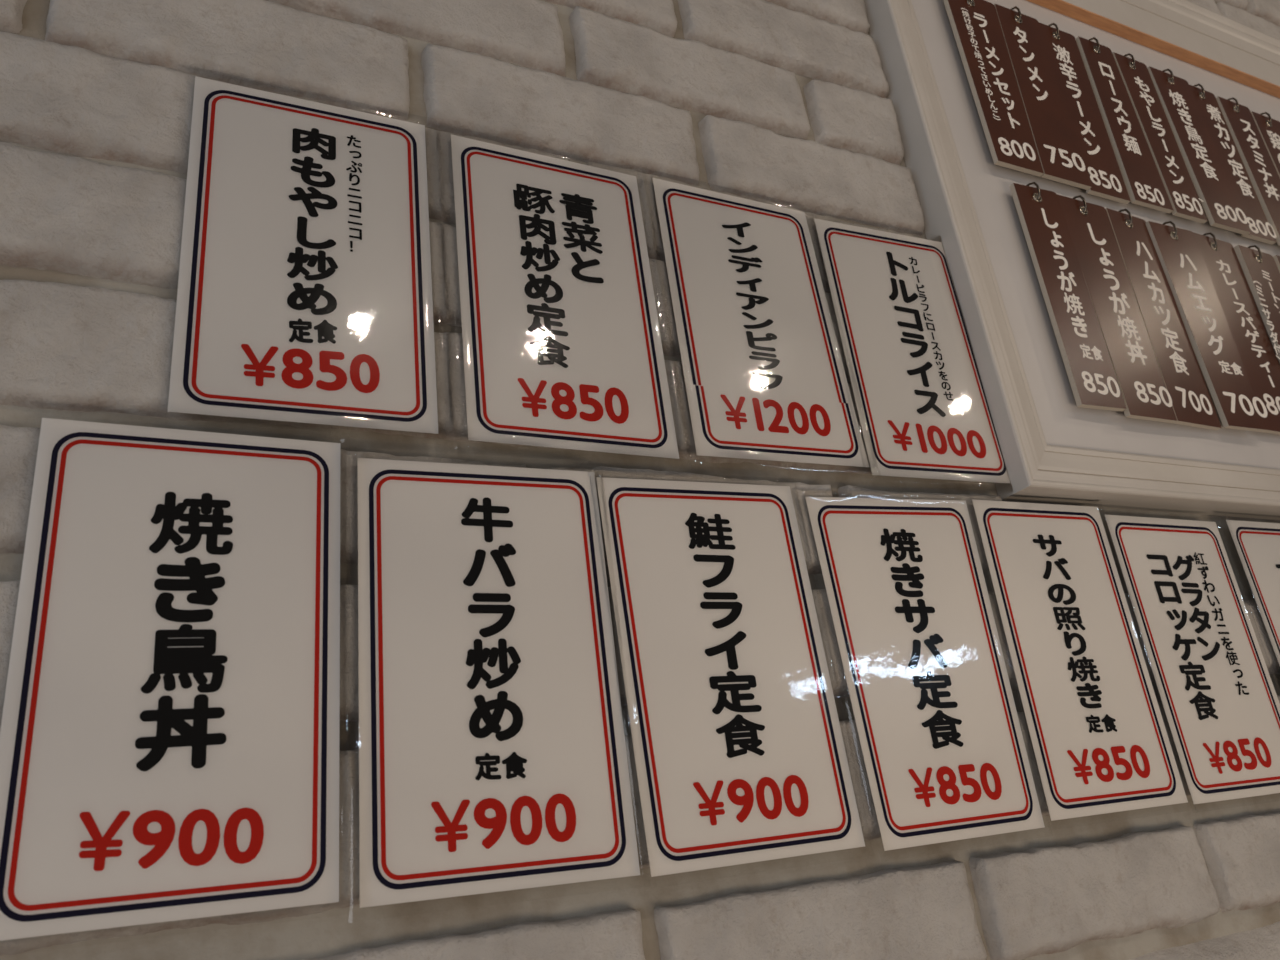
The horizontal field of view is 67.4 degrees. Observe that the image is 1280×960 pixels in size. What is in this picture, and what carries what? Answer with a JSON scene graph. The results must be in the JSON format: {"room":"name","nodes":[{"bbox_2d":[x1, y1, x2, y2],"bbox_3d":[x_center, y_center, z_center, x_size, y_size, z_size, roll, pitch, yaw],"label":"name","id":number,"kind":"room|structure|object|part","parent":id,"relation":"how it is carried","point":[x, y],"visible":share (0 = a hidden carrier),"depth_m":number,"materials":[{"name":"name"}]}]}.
{"room":"restaurant","nodes":[
{"label":"restaurant","id":0,"kind":"room"},
{"bbox_2d":[0,0,1279,959],"bbox_3d":[0.485,-0.248,1.341,3.900,2.600,0.119,4,-24,-26],"label":"wall","id":1,"kind":"structure","parent":0,"point":[782,103],"depth_m":0.90,"materials":[{"name":"brick"}]},
{"bbox_2d":[0,418,340,940],"bbox_3d":[-0.315,0.121,0.674,0.220,0.365,0.004,4,-24,-26],"label":"menu card","id":2,"kind":"object","parent":1,"relation":"attached to","point":[170,729],"visible":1,"depth_m":0.66,"materials":[{"name":"white paper"}]},
{"bbox_2d":[168,76,437,433],"bbox_3d":[-0.282,-0.203,0.844,0.223,0.360,0.004,4,-24,-26],"label":"menu card","id":3,"kind":"object","parent":1,"relation":"attached to","point":[304,294],"visible":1,"depth_m":0.83,"materials":[{"name":"white paper"}]},
{"bbox_2d":[358,458,639,907],"bbox_3d":[-0.116,0.144,0.766,0.229,0.361,0.004,4,-24,-26],"label":"menu card","id":4,"kind":"object","parent":1,"relation":"attached to","point":[493,755],"visible":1,"depth_m":0.76,"materials":[{"name":"white paper"}]},
{"bbox_2d":[451,134,678,458],"bbox_3d":[-0.075,-0.184,0.942,0.233,0.361,0.004,4,-24,-26],"label":"menu card","id":5,"kind":"object","parent":1,"relation":"attached to","point":[562,344],"visible":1,"depth_m":0.94,"materials":[{"name":"white paper"}]},
{"bbox_2d":[596,477,864,876],"bbox_3d":[0.080,0.158,0.862,0.237,0.363,0.004,4,-24,-26],"label":"menu card","id":6,"kind":"object","parent":1,"relation":"attached to","point":[740,754],"visible":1,"depth_m":0.86,"materials":[{"name":"white paper"}]},
{"bbox_2d":[652,178,869,466],"bbox_3d":[0.131,-0.173,1.043,0.239,0.358,0.006,4,-24,-26],"label":"menu card","id":7,"kind":"object","parent":1,"relation":"attached to","point":[765,377],"visible":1,"depth_m":1.04,"materials":[{"name":"white paper"}]},
{"bbox_2d":[814,218,1009,482],"bbox_3d":[0.326,-0.158,1.139,0.241,0.365,0.004,4,-24,-26],"label":"menu card","id":8,"kind":"object","parent":1,"relation":"attached to","point":[922,405],"visible":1,"depth_m":1.13,"materials":[{"name":"white paper"}]},
{"bbox_2d":[805,497,1049,850],"bbox_3d":[0.287,0.175,0.961,0.236,0.365,0.004,4,-24,-26],"label":"menu card","id":9,"kind":"object","parent":1,"relation":"attached to","point":[945,756],"visible":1,"depth_m":0.95,"materials":[{"name":"white paper"}]},
{"bbox_2d":[864,0,1279,519],"bbox_3d":[1.109,-0.421,1.663,1.639,1.051,0.059,4,-24,-26],"label":"menu board","id":10,"kind":"object","parent":1,"relation":"attached to","point":[1054,450],"depth_m":1.38,"materials":[{"name":"beige wood"}]},
{"bbox_3d":[0.400,-0.467,1.322,0.064,1.051,0.048,4,-24,-26],"label":"moulding","id":11,"kind":"part","parent":10,"relation":"part of","materials":[{"name":"beige wood"}]},
{"bbox_3d":[0.525,-0.594,1.422,0.110,0.336,0.009,4,-24,-26],"label":"menu strip","id":12,"kind":"part","parent":10,"relation":"part of","materials":[{"name":"brown wood"}]},
{"bbox_3d":[0.609,-0.589,1.463,0.115,0.338,0.009,4,-24,-26],"label":"menu strip","id":13,"kind":"part","parent":10,"relation":"part of","materials":[{"name":"brown wood"}]},
{"bbox_3d":[0.570,-0.250,1.284,0.088,0.345,0.009,3,-24,-24],"label":"menu strip","id":14,"kind":"part","parent":10,"relation":"part of","materials":[{"name":"brown wood"}]},
{"bbox_3d":[0.690,-0.580,1.505,0.105,0.342,0.009,4,-24,-26],"label":"menu strip","id":15,"kind":"part","parent":10,"relation":"part of","materials":[{"name":"brown wood"}]},
{"bbox_3d":[0.655,-0.241,1.323,0.106,0.350,0.009,4,-24,-26],"label":"menu strip","id":16,"kind":"part","parent":10,"relation":"part of","materials":[{"name":"brown wood"}]},
{"bbox_3d":[0.772,-0.576,1.542,0.093,0.337,0.009,4,-24,-26],"label":"menu strip","id":17,"kind":"part","parent":10,"relation":"part of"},
{"bbox_3d":[1.166,0.035,1.483,1.639,0.064,0.048,4,-24,-26],"label":"moulding","id":18,"kind":"part","parent":10,"relation":"part of","materials":[{"name":"beige wood"}]},
{"bbox_3d":[0.855,-0.567,1.580,0.086,0.332,0.009,4,-24,-26],"label":"menu strip","id":19,"kind":"part","parent":10,"relation":"part of","materials":[{"name":"brown wood"}]},
{"bbox_3d":[0.738,-0.235,1.366,0.107,0.350,0.009,5,-25,-28],"label":"menu strip","id":20,"kind":"part","parent":10,"relation":"part of","materials":[{"name":"brown wood"}]},
{"bbox_3d":[1.054,-0.840,1.832,1.639,0.140,0.057,4,-24,-26],"label":"moulding","id":21,"kind":"part","parent":10,"relation":"part of","materials":[{"name":"beige wood"}]},
{"bbox_3d":[0.940,-0.557,1.615,0.101,0.328,0.009,4,-24,-26],"label":"menu strip","id":22,"kind":"part","parent":10,"relation":"part of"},
{"bbox_3d":[0.831,-0.229,1.405,0.104,0.342,0.009,3,-24,-25],"label":"menu strip","id":23,"kind":"part","parent":10,"relation":"part of","materials":[{"name":"brown wood"}]},
{"bbox_3d":[1.018,-0.552,1.664,0.095,0.327,0.009,4,-24,-26],"label":"menu strip","id":24,"kind":"part","parent":10,"relation":"part of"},
{"bbox_3d":[0.921,-0.225,1.460,0.118,0.345,0.010,4,-25,-27],"label":"menu strip","id":25,"kind":"part","parent":10,"relation":"part of","materials":[{"name":"brown wood"}]},
{"bbox_3d":[1.101,-0.542,1.697,0.091,0.320,0.009,4,-24,-26],"label":"menu strip","id":26,"kind":"part","parent":10,"relation":"part of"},
{"bbox_3d":[1.009,-0.216,1.495,0.121,0.344,0.009,4,-25,-27],"label":"menu strip","id":27,"kind":"part","parent":10,"relation":"part of","materials":[{"name":"brown wood"}]},
{"bbox_3d":[1.184,-0.533,1.736,0.094,0.315,0.009,4,-24,-26],"label":"menu strip","id":28,"kind":"part","parent":10,"relation":"part of","materials":[{"name":"brown wood"}]},
{"bbox_3d":[1.103,-0.209,1.541,0.100,0.345,0.009,5,-25,-28],"label":"menu strip","id":29,"kind":"part","parent":10,"relation":"part of","materials":[{"name":"brown wood"}]},
{"bbox_2d":[972,499,1193,820],"bbox_3d":[0.483,0.184,1.058,0.231,0.361,0.003,4,-24,-26],"label":"menu card","id":30,"kind":"object","parent":1,"relation":"attached to","point":[1100,740],"visible":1,"depth_m":1.05,"materials":[{"name":"white paper"}]},
{"bbox_2d":[1104,509,1279,803],"bbox_3d":[0.681,0.203,1.153,0.234,0.355,0.004,4,-24,-26],"label":"menu card","id":31,"kind":"object","parent":1,"relation":"attached to","point":[1220,701],"visible":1,"depth_m":1.15,"materials":[{"name":"white paper"}]},
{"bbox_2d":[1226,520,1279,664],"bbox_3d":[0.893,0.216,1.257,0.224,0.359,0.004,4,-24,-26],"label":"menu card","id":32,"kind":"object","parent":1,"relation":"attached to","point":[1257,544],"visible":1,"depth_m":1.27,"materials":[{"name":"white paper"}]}
]}

